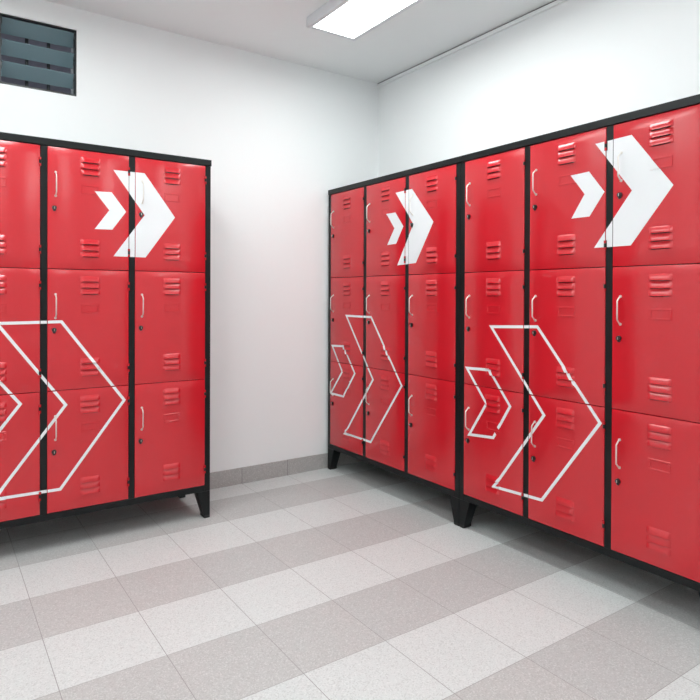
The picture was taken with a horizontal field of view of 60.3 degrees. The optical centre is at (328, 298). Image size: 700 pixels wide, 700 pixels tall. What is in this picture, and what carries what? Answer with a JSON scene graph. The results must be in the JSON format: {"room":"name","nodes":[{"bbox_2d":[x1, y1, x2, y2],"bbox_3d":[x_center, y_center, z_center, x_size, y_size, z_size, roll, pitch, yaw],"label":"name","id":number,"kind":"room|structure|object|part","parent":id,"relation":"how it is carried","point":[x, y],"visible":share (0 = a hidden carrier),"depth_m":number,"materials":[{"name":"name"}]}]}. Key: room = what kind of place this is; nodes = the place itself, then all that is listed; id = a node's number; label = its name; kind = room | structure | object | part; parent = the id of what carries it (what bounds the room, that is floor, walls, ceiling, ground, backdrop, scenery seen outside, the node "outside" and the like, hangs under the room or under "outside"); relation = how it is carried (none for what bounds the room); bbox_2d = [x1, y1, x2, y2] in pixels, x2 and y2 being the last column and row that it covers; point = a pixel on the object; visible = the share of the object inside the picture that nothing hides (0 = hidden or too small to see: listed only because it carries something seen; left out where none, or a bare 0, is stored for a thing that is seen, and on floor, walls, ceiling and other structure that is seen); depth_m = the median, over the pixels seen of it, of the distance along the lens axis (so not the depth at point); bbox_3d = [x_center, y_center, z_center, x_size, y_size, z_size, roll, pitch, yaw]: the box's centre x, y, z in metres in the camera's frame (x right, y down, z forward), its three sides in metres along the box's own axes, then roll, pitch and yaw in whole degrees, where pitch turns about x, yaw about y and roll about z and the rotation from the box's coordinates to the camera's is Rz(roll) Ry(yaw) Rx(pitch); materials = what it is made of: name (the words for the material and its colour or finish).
{"room":"changing room","nodes":[
{"label":"changing room","id":0,"kind":"room"},
{"bbox_2d":[0,0,378,472],"bbox_3d":[-1.543,-0.180,2.859,4.690,2.494,0.150,0,0,-33],"label":"wall","id":1,"kind":"structure","parent":0,"point":[277,135],"depth_m":3.48,"materials":[{"name":"white paint"}]},
{"bbox_2d":[0,13,75,95],"bbox_3d":[-1.411,-1.158,2.913,0.342,0.327,0.097,0,0,-33],"label":"window","id":2,"kind":"structure","parent":1,"relation":"in","point":[27,29],"depth_m":2.90,"materials":[{"name":"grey glass"}]},
{"bbox_3d":[-1.401,-1.078,2.904,0.318,0.060,0.051,0,0,-33],"label":"glass blade","id":3,"kind":"part","parent":2,"relation":"part of","materials":[{"name":"blue glass"}]},
{"bbox_3d":[-1.400,-1.180,2.904,0.318,0.060,0.051,0,0,-33],"label":"glass blade","id":4,"kind":"part","parent":2,"relation":"part of","materials":[{"name":"blue glass"}]},
{"bbox_3d":[-1.400,-1.281,2.903,0.318,0.060,0.051,0,0,-33],"label":"glass blade","id":5,"kind":"part","parent":2,"relation":"part of","materials":[{"name":"blue glass"}]},
{"bbox_2d":[210,453,360,489],"bbox_3d":[-1.504,1.021,2.800,4.390,0.092,0.008,0,0,-33],"label":"baseboard","id":6,"kind":"structure","parent":1,"relation":"attached to","point":[236,476],"depth_m":3.57,"materials":[{"name":"tile"}]},
{"bbox_2d":[45,0,553,83],"bbox_3d":[-0.039,-1.459,0.583,4.690,0.100,5.588,0,0,-33],"label":"ceiling","id":7,"kind":"structure","parent":0,"point":[278,29],"depth_m":3.15,"materials":[{"name":"white paint"}]},
{"bbox_2d":[307,0,422,40],"bbox_3d":[0.345,-1.393,2.626,0.300,0.052,1.200,0,0,-33],"label":"ceiling light","id":8,"kind":"object","parent":7,"relation":"attached to","point":[352,20],"visible":1,"depth_m":2.93,"materials":[{"name":"white plastic"}]},
{"bbox_2d":[0,461,699,699],"bbox_3d":[-0.048,1.135,0.598,4.690,0.100,5.588,0,0,-33],"label":"floor","id":9,"kind":"structure","parent":0,"point":[358,580],"depth_m":2.11,"materials":[{"name":"tile"}]},
{"bbox_2d":[0,132,211,528],"bbox_3d":[-1.142,0.197,2.776,1.126,1.742,0.409,0,0,-33],"label":"locker","id":10,"kind":"object","parent":9,"relation":"on","point":[105,250],"visible":1,"depth_m":2.65,"materials":[{"name":"red metal"}]},
{"bbox_3d":[-1.347,-0.384,2.425,0.336,0.514,0.023,0,0,-33],"label":"door","id":11,"kind":"part","parent":10,"relation":"part of","materials":[{"name":"red metal"}]},
{"bbox_3d":[-1.349,0.134,2.428,0.336,0.514,0.023,0,0,-33],"label":"door","id":12,"kind":"part","parent":10,"relation":"part of","materials":[{"name":"red metal"}]},
{"bbox_3d":[-1.351,0.651,2.430,0.336,0.514,0.023,0,0,-33],"label":"door","id":13,"kind":"part","parent":10,"relation":"part of","materials":[{"name":"red metal"}]},
{"bbox_3d":[-1.149,-0.484,2.538,0.010,0.110,0.028,0,0,-33],"label":"handle","id":14,"kind":"part","parent":10,"relation":"part of","materials":[{"name":"silver metal"}]},
{"bbox_3d":[-1.151,0.033,2.541,0.010,0.110,0.028,0,0,-33],"label":"handle","id":15,"kind":"part","parent":10,"relation":"part of","materials":[{"name":"silver metal"}]},
{"bbox_3d":[-1.153,0.550,2.544,0.010,0.110,0.028,0,0,-33],"label":"handle","id":16,"kind":"part","parent":10,"relation":"part of","materials":[{"name":"silver metal"}]},
{"bbox_3d":[-1.047,0.651,2.632,0.336,0.514,0.023,0,0,-33],"label":"door","id":17,"kind":"part","parent":10,"relation":"part of","materials":[{"name":"red metal"}]},
{"bbox_3d":[-1.043,-0.384,2.626,0.336,0.514,0.023,0,0,-33],"label":"door","id":18,"kind":"part","parent":10,"relation":"part of","materials":[{"name":"red metal"}]},
{"bbox_3d":[-1.045,0.134,2.629,0.336,0.514,0.023,0,0,-33],"label":"door","id":19,"kind":"part","parent":10,"relation":"part of","materials":[{"name":"red metal"}]},
{"bbox_3d":[-0.845,-0.484,2.739,0.010,0.110,0.028,0,0,-33],"label":"handle","id":20,"kind":"part","parent":10,"relation":"part of","materials":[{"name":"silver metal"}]},
{"bbox_3d":[-0.847,0.033,2.742,0.010,0.110,0.028,0,0,-33],"label":"handle","id":21,"kind":"part","parent":10,"relation":"part of","materials":[{"name":"silver metal"}]},
{"bbox_3d":[-0.849,0.550,2.745,0.010,0.110,0.028,0,0,-33],"label":"handle","id":22,"kind":"part","parent":10,"relation":"part of","materials":[{"name":"silver metal"}]},
{"bbox_3d":[-0.742,0.651,2.833,0.336,0.514,0.023,0,0,-33],"label":"door","id":23,"kind":"part","parent":10,"relation":"part of","materials":[{"name":"red metal"}]},
{"bbox_3d":[-0.739,-0.384,2.827,0.336,0.514,0.023,0,0,-33],"label":"door","id":24,"kind":"part","parent":10,"relation":"part of","materials":[{"name":"red metal"}]},
{"bbox_3d":[-0.741,0.134,2.830,0.336,0.514,0.023,0,0,-33],"label":"door","id":25,"kind":"part","parent":10,"relation":"part of","materials":[{"name":"red metal"}]},
{"bbox_3d":[-0.623,0.998,2.948,0.063,0.118,0.062,0,0,-33],"label":"leg","id":26,"kind":"part","parent":10,"relation":"part of","materials":[{"name":"black metal"}]},
{"bbox_2d":[328,156,460,525],"bbox_3d":[0.459,0.200,3.396,0.409,1.742,1.122,0,0,-33],"label":"locker","id":27,"kind":"object","parent":9,"relation":"on","point":[395,238],"visible":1,"depth_m":3.21,"materials":[{"name":"red metal"}]},
{"bbox_3d":[0.041,0.996,3.759,0.062,0.118,0.063,0,0,-33],"label":"leg","id":28,"kind":"part","parent":27,"relation":"part of","materials":[{"name":"black metal"}]},
{"bbox_3d":[0.109,0.650,3.605,0.023,0.514,0.336,0,0,-33],"label":"door","id":29,"kind":"part","parent":27,"relation":"part of","materials":[{"name":"red metal"}]},
{"bbox_3d":[0.113,-0.385,3.599,0.023,0.514,0.336,0,0,-33],"label":"door","id":30,"kind":"part","parent":27,"relation":"part of","materials":[{"name":"red metal"}]},
{"bbox_3d":[0.111,0.133,3.602,0.023,0.514,0.336,0,0,-33],"label":"door","id":31,"kind":"part","parent":27,"relation":"part of","materials":[{"name":"red metal"}]},
{"bbox_3d":[0.312,0.135,3.298,0.023,0.514,0.336,0,0,-33],"label":"door","id":32,"kind":"part","parent":27,"relation":"part of","materials":[{"name":"red metal"}]},
{"bbox_3d":[0.310,0.652,3.301,0.023,0.514,0.336,0,0,-33],"label":"door","id":33,"kind":"part","parent":27,"relation":"part of","materials":[{"name":"red metal"}]},
{"bbox_3d":[0.314,-0.382,3.295,0.023,0.514,0.336,0,0,-33],"label":"door","id":34,"kind":"part","parent":27,"relation":"part of","materials":[{"name":"red metal"}]},
{"bbox_3d":[0.511,0.655,2.997,0.023,0.514,0.336,0,0,-33],"label":"door","id":35,"kind":"part","parent":27,"relation":"part of","materials":[{"name":"red metal"}]},
{"bbox_3d":[0.513,0.137,2.994,0.023,0.514,0.336,0,0,-33],"label":"door","id":36,"kind":"part","parent":27,"relation":"part of","materials":[{"name":"red metal"}]},
{"bbox_3d":[0.515,-0.380,2.991,0.023,0.514,0.336,0,0,-33],"label":"door","id":37,"kind":"part","parent":27,"relation":"part of","materials":[{"name":"red metal"}]},
{"bbox_3d":[0.623,1.003,2.878,0.062,0.118,0.063,0,0,-33],"label":"leg","id":38,"kind":"part","parent":27,"relation":"part of","materials":[{"name":"black metal"}]},
{"bbox_2d":[459,94,699,596],"bbox_3d":[1.078,0.207,2.459,0.409,1.742,1.122,0,0,-33],"label":"locker","id":39,"kind":"object","parent":9,"relation":"on","point":[580,273],"visible":1,"depth_m":2.26,"materials":[{"name":"red metal"}]},
{"bbox_3d":[0.643,0.038,2.771,0.028,0.110,0.010,0,0,-33],"label":"handle","id":40,"kind":"part","parent":39,"relation":"part of","materials":[{"name":"silver metal"}]},
{"bbox_3d":[0.641,0.556,2.774,0.028,0.110,0.010,0,0,-33],"label":"handle","id":41,"kind":"part","parent":39,"relation":"part of","materials":[{"name":"silver metal"}]},
{"bbox_3d":[0.660,1.003,2.822,0.062,0.118,0.063,0,0,-33],"label":"leg","id":42,"kind":"part","parent":39,"relation":"part of","materials":[{"name":"black metal"}]},
{"bbox_3d":[0.645,-0.479,2.768,0.028,0.110,0.010,0,0,-33],"label":"handle","id":43,"kind":"part","parent":39,"relation":"part of","materials":[{"name":"silver metal"}]},
{"bbox_3d":[0.730,0.140,2.666,0.023,0.514,0.336,0,0,-33],"label":"door","id":44,"kind":"part","parent":39,"relation":"part of","materials":[{"name":"red metal"}]},
{"bbox_3d":[0.728,0.657,2.668,0.023,0.514,0.336,0,0,-33],"label":"door","id":45,"kind":"part","parent":39,"relation":"part of","materials":[{"name":"red metal"}]},
{"bbox_3d":[0.732,-0.377,2.663,0.023,0.514,0.336,0,0,-33],"label":"door","id":46,"kind":"part","parent":39,"relation":"part of","materials":[{"name":"red metal"}]},
{"bbox_3d":[0.842,0.558,2.470,0.028,0.110,0.010,0,0,-33],"label":"handle","id":47,"kind":"part","parent":39,"relation":"part of","materials":[{"name":"silver metal"}]},
{"bbox_3d":[0.846,-0.476,2.464,0.028,0.110,0.010,0,0,-33],"label":"handle","id":48,"kind":"part","parent":39,"relation":"part of","materials":[{"name":"silver metal"}]},
{"bbox_3d":[0.844,0.041,2.467,0.028,0.110,0.010,0,0,-33],"label":"handle","id":49,"kind":"part","parent":39,"relation":"part of","materials":[{"name":"silver metal"}]},
{"bbox_3d":[0.929,0.660,2.364,0.023,0.514,0.336,0,0,-33],"label":"door","id":50,"kind":"part","parent":39,"relation":"part of","materials":[{"name":"red metal"}]},
{"bbox_3d":[0.931,0.142,2.361,0.023,0.514,0.336,0,0,-33],"label":"door","id":51,"kind":"part","parent":39,"relation":"part of","materials":[{"name":"red metal"}]},
{"bbox_3d":[0.933,-0.375,2.358,0.023,0.514,0.336,0,0,-33],"label":"door","id":52,"kind":"part","parent":39,"relation":"part of","materials":[{"name":"red metal"}]},
{"bbox_3d":[1.043,0.561,2.166,0.028,0.110,0.010,0,0,-33],"label":"handle","id":53,"kind":"part","parent":39,"relation":"part of","materials":[{"name":"silver metal"}]},
{"bbox_3d":[1.045,0.043,2.163,0.028,0.110,0.010,0,0,-33],"label":"handle","id":54,"kind":"part","parent":39,"relation":"part of","materials":[{"name":"silver metal"}]},
{"bbox_3d":[1.047,-0.474,2.160,0.028,0.110,0.010,0,0,-33],"label":"handle","id":55,"kind":"part","parent":39,"relation":"part of","materials":[{"name":"silver metal"}]},
{"bbox_3d":[1.130,0.662,2.060,0.023,0.514,0.336,0,0,-33],"label":"door","id":56,"kind":"part","parent":39,"relation":"part of","materials":[{"name":"red metal"}]},
{"bbox_3d":[1.132,0.145,2.057,0.023,0.514,0.336,0,0,-33],"label":"door","id":57,"kind":"part","parent":39,"relation":"part of","materials":[{"name":"red metal"}]},
{"bbox_3d":[1.134,-0.372,2.054,0.023,0.514,0.336,0,0,-33],"label":"door","id":58,"kind":"part","parent":39,"relation":"part of","materials":[{"name":"red metal"}]},
{"bbox_2d":[378,0,699,176],"bbox_3d":[1.851,-0.162,1.843,0.150,2.494,5.288,0,0,-33],"label":"wall","id":59,"kind":"structure","parent":0,"point":[572,63],"depth_m":2.92,"materials":[{"name":"white paint"}]},
{"bbox_2d":[377,0,567,87],"bbox_3d":[1.787,-1.393,1.790,0.014,0.020,5.288,0,0,-33],"label":"trim","id":60,"kind":"structure","parent":59,"relation":"attached to","point":[557,2],"depth_m":3.26,"materials":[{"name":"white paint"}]},
{"label":"outside","id":61,"kind":"structure","parent":0,"visible":0},
{"bbox_2d":[1,33,70,93],"bbox_3d":[-2.079,-0.742,4.042,5.000,3.600,0.100,0,0,-33],"label":"wall","id":62,"kind":"structure","parent":61,"point":[4,36],"depth_m":4.05,"materials":[{"name":"grey"}]}
]}

